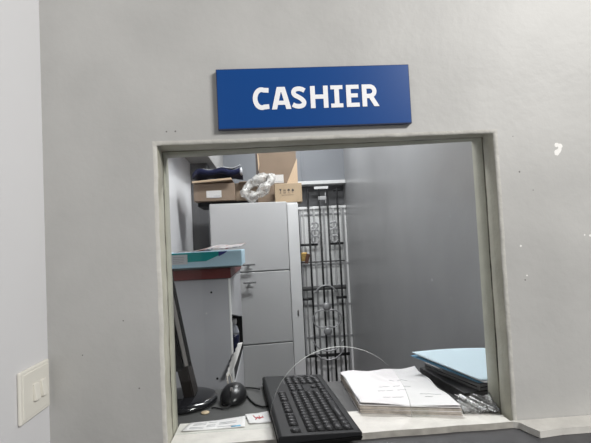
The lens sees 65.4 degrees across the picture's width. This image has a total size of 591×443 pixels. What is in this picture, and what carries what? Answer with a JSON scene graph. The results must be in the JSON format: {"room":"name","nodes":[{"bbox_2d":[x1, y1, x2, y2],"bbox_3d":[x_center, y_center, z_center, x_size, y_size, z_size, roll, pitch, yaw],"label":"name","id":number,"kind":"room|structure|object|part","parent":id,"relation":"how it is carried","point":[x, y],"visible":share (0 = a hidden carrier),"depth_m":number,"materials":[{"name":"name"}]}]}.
{"room":"payment counter area","nodes":[
{"label":"payment counter area","id":0,"kind":"room"},
{"bbox_2d":[0,0,193,442],"bbox_3d":[-0.618,0.165,1.335,0.100,2.520,5.050,-3,-3,-3],"label":"wall","id":1,"kind":"structure","parent":0,"point":[23,303],"depth_m":0.94,"materials":[{"name":"paint"}]},
{"bbox_2d":[17,359,49,426],"bbox_3d":[-0.527,0.344,0.937,0.016,0.101,0.118,-3,-3,-3],"label":"light switch","id":2,"kind":"object","parent":1,"relation":"attached to","point":[33,396],"visible":1,"depth_m":0.92,"materials":[{"name":"white plastic"}]},
{"bbox_2d":[190,163,210,250],"bbox_3d":[-0.600,0.559,3.078,0.109,1.885,0.160,-3,-3,-3],"label":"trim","id":3,"kind":"structure","parent":1,"relation":"attached to","point":[200,217],"depth_m":3.02,"materials":[{"name":"paint"}]},
{"bbox_2d":[184,155,222,169],"bbox_3d":[-0.605,-0.729,2.491,0.149,0.635,2.630,-3,-3,-3],"label":"ceiling","id":4,"kind":"structure","parent":1,"relation":"attached to","point":[213,162],"depth_m":3.04,"materials":[{"name":"paint"}]},
{"bbox_2d":[210,149,344,182],"bbox_3d":[-0.137,0.252,3.845,1.154,2.520,0.132,-3,-3,-3],"label":"wall","id":5,"kind":"structure","parent":0,"point":[312,165],"depth_m":3.84,"materials":[{"name":"paint"}]},
{"bbox_2d":[298,180,344,186],"bbox_3d":[0.181,-0.320,3.879,0.458,0.028,0.155,-3,-3,-3],"label":"trim","id":6,"kind":"structure","parent":5,"relation":"attached to","point":[324,182],"depth_m":3.81,"materials":[{"name":"white"}]},
{"bbox_2d":[298,186,349,381],"bbox_3d":[0.235,0.600,3.756,0.395,1.777,0.060,-3,-3,-3],"label":"gate","id":7,"kind":"object","parent":5,"relation":"attached to","point":[326,306],"visible":0.96,"depth_m":3.75,"materials":[{"name":"black metal"}]},
{"bbox_2d":[301,246,309,263],"bbox_3d":[0.081,0.269,3.712,0.070,0.145,0.032,-3,-3,-3],"label":"padlock","id":8,"kind":"object","parent":7,"relation":"hanging from","point":[304,256],"visible":1,"depth_m":3.70,"materials":[{"name":"gold metal"}]},
{"bbox_3d":[0.100,0.192,3.769,0.165,0.021,0.021,-3,-3,-3],"label":"rail","id":9,"kind":"part","parent":7,"relation":"part of","materials":[{"name":"black"}]},
{"bbox_3d":[0.210,-0.277,3.784,0.116,0.022,0.016,-3,-3,-3],"label":"name plate","id":10,"kind":"part","parent":7,"relation":"part of","materials":[{"name":"white metal"}]},
{"bbox_3d":[0.214,0.329,3.769,0.380,0.012,0.012,-3,-3,-3],"label":"rail","id":11,"kind":"part","parent":7,"relation":"part of","materials":[{"name":"grey metal"}]},
{"bbox_3d":[0.225,0.543,3.760,0.380,0.036,0.036,-3,-3,-3],"label":"rail","id":12,"kind":"part","parent":7,"relation":"part of","materials":[{"name":"grey metal"}]},
{"bbox_3d":[0.252,1.085,3.736,0.380,0.026,0.026,-3,-3,-3],"label":"rail","id":13,"kind":"part","parent":7,"relation":"part of","materials":[{"name":"black metal"}]},
{"bbox_2d":[298,185,353,381],"bbox_3d":[0.225,0.594,3.862,0.458,1.802,0.108,-3,-3,-3],"label":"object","id":14,"kind":"structure","parent":5,"relation":"in","point":[313,193],"depth_m":3.83,"materials":[{"name":"white"}]},
{"bbox_2d":[39,0,590,442],"bbox_3d":[0.790,0.088,1.155,2.894,2.520,0.120,-3,-3,-3],"label":"wall","id":15,"kind":"structure","parent":0,"point":[128,87],"depth_m":1.07,"materials":[{"name":"paint"}]},
{"bbox_2d":[216,64,411,130],"bbox_3d":[0.044,-0.286,1.061,0.446,0.139,0.014,-3,-3,-3],"label":"sign","id":16,"kind":"object","parent":15,"relation":"attached to","point":[368,95],"visible":1,"depth_m":1.05,"materials":[{"name":"blue plastic"}]},
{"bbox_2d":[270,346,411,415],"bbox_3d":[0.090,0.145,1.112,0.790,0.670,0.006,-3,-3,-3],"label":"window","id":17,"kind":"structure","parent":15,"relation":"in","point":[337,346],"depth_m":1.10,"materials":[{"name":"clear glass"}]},
{"bbox_2d":[171,402,590,442],"bbox_3d":[0.977,0.445,1.118,2.520,0.014,0.193,-3,-3,-3],"label":"counter","id":18,"kind":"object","parent":15,"relation":"attached to","point":[372,426],"depth_m":1.05,"materials":[{"name":"paint"}]},
{"bbox_2d":[182,415,245,430],"bbox_3d":[-0.198,0.494,1.126,0.151,0.004,0.070,-3,-3,-3],"label":"paper slip","id":19,"kind":"object","parent":18,"relation":"on","point":[235,422],"visible":1,"depth_m":1.12,"materials":[{"name":"grey paper"}]},
{"bbox_2d":[245,411,270,422],"bbox_3d":[-0.094,0.490,1.147,0.061,0.003,0.074,-2,-3,-9],"label":"card","id":20,"kind":"object","parent":18,"relation":"on","point":[262,417],"visible":1,"depth_m":1.15,"materials":[{"name":"white paper"}]},
{"bbox_2d":[455,392,500,413],"bbox_3d":[0.450,0.449,1.140,0.089,0.026,0.077,-3,-3,4],"label":"plastic sleeve","id":21,"kind":"object","parent":18,"relation":"on","point":[490,406],"visible":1,"depth_m":1.14,"materials":[{"name":"grey"}]},
{"bbox_2d":[343,142,484,371],"bbox_3d":[0.565,0.161,2.567,0.100,2.520,2.730,-3,-3,-3],"label":"wall","id":22,"kind":"structure","parent":0,"point":[415,279],"depth_m":2.15,"materials":[{"name":"grey paint"}]},
{"bbox_3d":[0.833,1.402,1.462,2.894,0.080,5.250,-3,-3,-3],"label":"floor","id":23,"kind":"structure","parent":0,"visible":0},
{"bbox_2d":[172,266,244,389],"bbox_3d":[-0.385,0.809,1.848,0.350,1.258,0.598,-3,-3,-3],"label":"storage cabinet","id":24,"kind":"object","parent":23,"relation":"on","point":[209,299],"visible":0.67,"depth_m":1.58,"materials":[{"name":"grey"}]},
{"bbox_2d":[172,249,244,268],"bbox_3d":[-0.342,0.135,1.662,0.306,0.054,0.212,-3,-3,-3],"label":"paper packet","id":25,"kind":"object","parent":24,"relation":"on","point":[217,258],"visible":0.71,"depth_m":1.56,"materials":[{"name":"blue paper"}]},
{"bbox_3d":[-0.363,0.123,1.558,0.249,0.032,0.002,-3,-3,-3],"label":"printed panel","id":26,"kind":"part","parent":25,"relation":"part of","materials":[{"name":"teal paper"}]},
{"bbox_2d":[176,243,244,252],"bbox_3d":[-0.302,0.095,1.653,0.237,0.027,0.150,-3,-3,-3],"label":"magazine","id":27,"kind":"object","parent":25,"relation":"on","point":[241,244],"visible":0.93,"depth_m":1.61,"materials":[{"name":"white paper"}]},
{"bbox_2d":[176,265,241,269],"bbox_3d":[-0.310,0.166,1.685,0.228,0.002,0.200,-3,-3,-3],"label":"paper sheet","id":28,"kind":"object","parent":24,"relation":"on","point":[241,265],"visible":0.35,"depth_m":1.61,"materials":[{"name":"white paper"}]},
{"bbox_2d":[226,342,242,375],"bbox_3d":[-0.206,0.469,1.564,0.068,0.102,0.018,-2,-3,-27],"label":"paper","id":29,"kind":"object","parent":24,"relation":"attached to","point":[234,358],"visible":0.93,"depth_m":1.56,"materials":[{"name":"white paper"}]},
{"bbox_2d":[232,318,239,353],"bbox_3d":[-0.272,0.501,2.017,0.052,0.147,0.052,-3,-3,-3],"label":"bottle","id":30,"kind":"object","parent":24,"relation":"on","point":[236,337],"visible":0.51,"depth_m":2.00,"materials":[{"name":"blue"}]},
{"bbox_3d":[-0.247,0.321,1.881,0.015,0.222,0.557,-3,-3,-3],"label":"drawer","id":31,"kind":"part","parent":24,"relation":"part of","materials":[{"name":"grey metal"}]},
{"bbox_3d":[-0.402,0.840,2.135,0.340,1.222,0.016,-3,-3,-3],"label":"panel","id":32,"kind":"part","parent":24,"relation":"part of","materials":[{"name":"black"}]},
{"bbox_3d":[-0.214,1.006,1.851,0.014,0.848,0.558,-3,-3,-3],"label":"panel","id":33,"kind":"part","parent":24,"relation":"part of","materials":[{"name":"grey metal"}]},
{"bbox_2d":[209,202,305,386],"bbox_3d":[-0.217,0.686,2.649,0.476,1.556,0.492,-2,-3,-9],"label":"filing cabinet","id":34,"kind":"object","parent":23,"relation":"on","point":[270,274],"visible":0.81,"depth_m":2.46,"materials":[{"name":"white metal"}]},
{"bbox_2d":[193,181,257,209],"bbox_3d":[-0.392,-0.149,2.676,0.345,0.130,0.332,-3,-3,-3],"label":"cardboard box","id":35,"kind":"object","parent":34,"relation":"on","point":[205,195],"visible":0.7,"depth_m":2.51,"materials":[{"name":"brown cardboard"}]},
{"bbox_2d":[192,178,233,183],"bbox_3d":[-0.460,-0.216,2.611,0.211,0.022,0.260,-3,-3,-3],"label":"cardboard sheet","id":36,"kind":"object","parent":35,"relation":"on","point":[223,180],"visible":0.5,"depth_m":2.49,"materials":[{"name":"brown cardboard"}]},
{"bbox_2d":[192,165,242,180],"bbox_3d":[-0.432,-0.264,2.599,0.266,0.077,0.222,-3,-3,-3],"label":"cloth bag","id":37,"kind":"object","parent":36,"relation":"on","point":[220,172],"visible":0.94,"depth_m":2.50,"materials":[{"name":"blue fabric"}]},
{"bbox_3d":[-0.245,0.084,2.466,0.410,0.367,0.024,-2,-3,-9],"label":"drawer","id":38,"kind":"part","parent":34,"relation":"part of","materials":[{"name":"white metal"}]},
{"bbox_3d":[-0.246,0.238,2.433,0.066,0.027,0.029,-2,-3,-9],"label":"handle","id":39,"kind":"part","parent":34,"relation":"part of","materials":[{"name":"silver metal"}]},
{"bbox_3d":[-0.242,0.332,2.428,0.066,0.027,0.029,-2,-3,-9],"label":"handle","id":40,"kind":"part","parent":34,"relation":"part of","materials":[{"name":"silver metal"}]},
{"bbox_2d":[240,173,274,202],"bbox_3d":[-0.206,-0.184,2.516,0.200,0.167,0.106,-3,-3,-3],"label":"plastic wrap","id":41,"kind":"object","parent":34,"relation":"on","point":[257,179],"visible":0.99,"depth_m":2.51,"materials":[{"name":"grey"}]},
{"bbox_3d":[-0.227,0.461,2.450,0.410,0.378,0.024,-2,-3,-9],"label":"drawer","id":42,"kind":"part","parent":34,"relation":"part of","materials":[{"name":"white metal"}]},
{"bbox_3d":[-0.198,1.039,2.424,0.410,0.771,0.024,-2,-3,-9],"label":"door","id":43,"kind":"part","parent":34,"relation":"part of","materials":[{"name":"white metal"}]},
{"bbox_2d":[255,151,297,202],"bbox_3d":[-0.116,-0.294,2.819,0.244,0.403,0.201,-3,-3,-3],"label":"cardboard box","id":44,"kind":"object","parent":34,"relation":"on","point":[283,165],"visible":0.38,"depth_m":2.73,"materials":[{"name":"brown cardboard"}]},
{"bbox_2d":[274,183,301,203],"bbox_3d":[-0.043,-0.157,2.627,0.152,0.106,0.131,-3,-3,-3],"label":"cardboard box","id":45,"kind":"object","parent":34,"relation":"on","point":[286,192],"visible":0.92,"depth_m":2.56,"materials":[{"name":"brown cardboard"}]},
{"bbox_2d":[178,381,486,426],"bbox_3d":[0.051,0.941,1.269,1.150,0.900,0.258,-3,-3,-3],"label":"desk","id":46,"kind":"object","parent":23,"relation":"on","point":[257,396],"visible":0.02,"depth_m":1.23,"materials":[{"name":"grey laminate"}]},
{"bbox_2d":[172,273,217,414],"bbox_3d":[-0.335,0.297,1.339,0.206,0.429,0.364,-3,-3,-3],"label":"monitor","id":47,"kind":"object","parent":46,"relation":"on","point":[191,398],"visible":0.58,"depth_m":1.22,"materials":[{"name":"black plastic"}]},
{"bbox_2d":[211,382,246,409],"bbox_3d":[-0.177,0.479,1.286,0.076,0.045,0.137,-3,-3,12],"label":"mouse","id":48,"kind":"object","parent":46,"relation":"on","point":[233,393],"visible":1,"depth_m":1.26,"materials":[{"name":"black plastic"}]},
{"bbox_2d":[226,373,232,383],"bbox_3d":[-0.187,0.940,1.463,0.025,0.903,0.026,-4,-3,16],"label":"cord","id":49,"kind":"object","parent":46,"relation":"on","point":[228,373],"visible":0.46,"depth_m":1.48,"materials":[{"name":"grey plastic"}]},
{"bbox_2d":[245,374,362,442],"bbox_3d":[-0.009,0.474,1.198,0.244,0.030,0.448,-2,-3,-9],"label":"keyboard","id":50,"kind":"object","parent":46,"relation":"on","point":[305,409],"visible":1,"depth_m":1.11,"materials":[{"name":"black plastic"}]},
{"bbox_2d":[340,366,462,415],"bbox_3d":[0.268,0.463,1.266,0.240,0.031,0.354,-3,-3,-3],"label":"paper stack","id":51,"kind":"object","parent":46,"relation":"on","point":[381,391],"visible":1,"depth_m":1.21,"materials":[{"name":"grey paper"}]},
{"bbox_2d":[420,367,487,401],"bbox_3d":[0.486,0.459,1.328,0.148,0.024,0.254,-2,-3,-11],"label":"folder","id":52,"kind":"object","parent":46,"relation":"on","point":[454,387],"visible":0.38,"depth_m":1.27,"materials":[{"name":"black plastic"}]},
{"bbox_2d":[424,362,487,390],"bbox_3d":[0.500,0.437,1.330,0.137,0.017,0.250,-2,-3,-17],"label":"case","id":53,"kind":"object","parent":52,"relation":"on","point":[479,386],"visible":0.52,"depth_m":1.28,"materials":[{"name":"black"}]},
{"bbox_2d":[411,355,483,382],"bbox_3d":[0.472,0.410,1.300,0.239,0.041,0.200,-3,-3,-3],"label":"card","id":54,"kind":"object","parent":53,"relation":"on","point":[414,356],"visible":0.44,"depth_m":1.30,"materials":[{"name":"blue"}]},
{"bbox_2d":[416,354,487,382],"bbox_3d":[0.483,0.406,1.291,0.236,0.041,0.200,-3,-3,-3],"label":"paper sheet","id":55,"kind":"object","parent":54,"relation":"on","point":[484,381],"visible":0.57,"depth_m":1.24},
{"bbox_2d":[412,348,486,379],"bbox_3d":[0.475,0.402,1.297,0.238,0.041,0.200,-3,-3,-3],"label":"folder","id":56,"kind":"object","parent":55,"relation":"on","point":[471,362],"visible":0.59,"depth_m":1.33,"materials":[{"name":"blue plastic"}]},
{"bbox_2d":[338,428,590,442],"bbox_3d":[0.887,0.889,0.851,2.772,0.885,0.418,-3,-3,-3],"label":"countertop","id":57,"kind":"structure","parent":23,"relation":"on","point":[511,435],"depth_m":1.01,"materials":[{"name":"paint"}]}
]}

